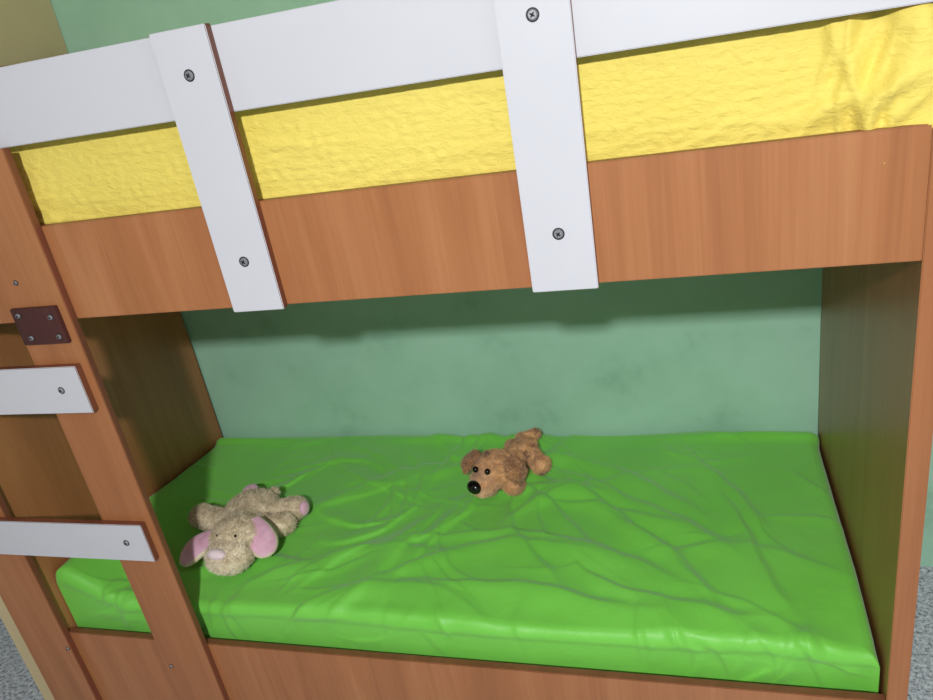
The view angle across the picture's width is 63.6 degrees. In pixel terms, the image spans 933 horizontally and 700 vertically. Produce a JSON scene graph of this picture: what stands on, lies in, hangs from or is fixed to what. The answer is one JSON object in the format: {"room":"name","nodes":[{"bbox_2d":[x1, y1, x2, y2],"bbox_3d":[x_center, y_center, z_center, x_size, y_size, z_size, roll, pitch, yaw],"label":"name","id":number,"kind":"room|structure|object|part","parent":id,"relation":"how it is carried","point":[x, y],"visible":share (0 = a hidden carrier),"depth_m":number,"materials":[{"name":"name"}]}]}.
{"room":"bedroom","nodes":[
{"label":"bedroom","id":0,"kind":"room"},
{"bbox_2d":[0,0,68,699],"bbox_3d":[-1.309,-0.282,2.129,0.130,2.750,0.880,-3,24,17],"label":"wall partition","id":1,"kind":"structure","parent":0,"point":[30,30],"depth_m":2.17,"materials":[{"name":"beige paint"}]},
{"bbox_2d":[0,566,932,699],"bbox_3d":[-0.249,1.758,0.636,5.800,0.100,4.885,-3,24,17],"label":"floor","id":2,"kind":"structure","parent":0,"point":[16,681],"depth_m":2.23,"materials":[{"name":"carpet"}]},
{"bbox_2d":[0,0,932,699],"bbox_3d":[-0.174,0.094,1.952,2.210,1.840,0.911,-3,24,17],"label":"bunk bed","id":3,"kind":"object","parent":2,"relation":"on","point":[105,402],"visible":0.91,"depth_m":1.36,"materials":[{"name":"brown wood"}]},
{"bbox_3d":[-0.898,-0.051,1.585,0.120,0.083,0.010,-3,24,17],"label":"joining plate","id":4,"kind":"part","parent":3,"relation":"part of","materials":[{"name":"brown metal"}]},
{"bbox_3d":[-1.244,0.394,1.919,0.160,1.673,0.018,-3,24,17],"label":"ladder post","id":5,"kind":"part","parent":3,"relation":"part of","materials":[{"name":"brown wood"}]},
{"bbox_3d":[-1.101,0.127,2.259,0.036,1.840,0.868,-3,24,17],"label":"panel","id":6,"kind":"part","parent":3,"relation":"part of","materials":[{"name":"brown wood"}]},
{"bbox_3d":[-0.811,0.374,1.785,0.147,1.673,0.018,-3,24,17],"label":"ladder post","id":7,"kind":"part","parent":3,"relation":"part of","materials":[{"name":"brown wood"}]},
{"bbox_2d":[0,2,932,224],"bbox_3d":[-0.205,-0.465,1.685,2.016,0.324,0.838,-3,24,17],"label":"mattress","id":8,"kind":"object","parent":3,"relation":"on","point":[871,70],"visible":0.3,"depth_m":1.20,"materials":[{"name":"yellow fabric"}]},
{"bbox_3d":[-0.303,-0.184,1.388,2.027,0.200,0.020,-3,24,17],"label":"rail","id":9,"kind":"part","parent":3,"relation":"part of","materials":[{"name":"brown wood"}]},
{"bbox_3d":[-0.402,-0.476,1.272,2.124,0.138,0.018,-3,24,17],"label":"guard rail","id":10,"kind":"part","parent":3,"relation":"part of","materials":[{"name":"white laminate"}]},
{"bbox_2d":[56,431,879,692],"bbox_3d":[-0.035,0.504,2.155,2.021,0.280,0.848,-3,24,17],"label":"mattress","id":11,"kind":"object","parent":3,"relation":"on","point":[710,555],"visible":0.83,"depth_m":1.92,"materials":[{"name":"green fabric"}]},
{"bbox_2d":[179,484,309,576],"bbox_3d":[-0.667,0.489,2.139,0.380,0.142,0.386,-3,24,17],"label":"rabbit","id":12,"kind":"object","parent":11,"relation":"on","point":[251,525],"visible":1,"depth_m":2.05},
{"bbox_2d":[460,427,552,498],"bbox_3d":[0.130,0.320,2.208,0.363,0.130,0.219,-29,29,-36],"label":"plush dog","id":13,"kind":"object","parent":11,"relation":"on","point":[494,470],"visible":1,"depth_m":2.13},
{"bbox_3d":[-0.108,0.900,1.863,2.027,0.372,0.020,-3,24,17],"label":"rail","id":14,"kind":"part","parent":3,"relation":"part of","materials":[{"name":"brown wood"}]},
{"bbox_3d":[0.869,0.039,1.650,0.036,1.840,0.870,-3,24,17],"label":"panel","id":15,"kind":"part","parent":3,"relation":"part of","materials":[{"name":"brown wood"}]},
{"bbox_2d":[50,0,932,565],"bbox_3d":[0.116,-0.549,2.153,5.800,2.750,0.100,-3,24,17],"label":"wall","id":16,"kind":"structure","parent":0,"point":[736,351],"depth_m":2.33,"materials":[{"name":"green paint"}]}
]}

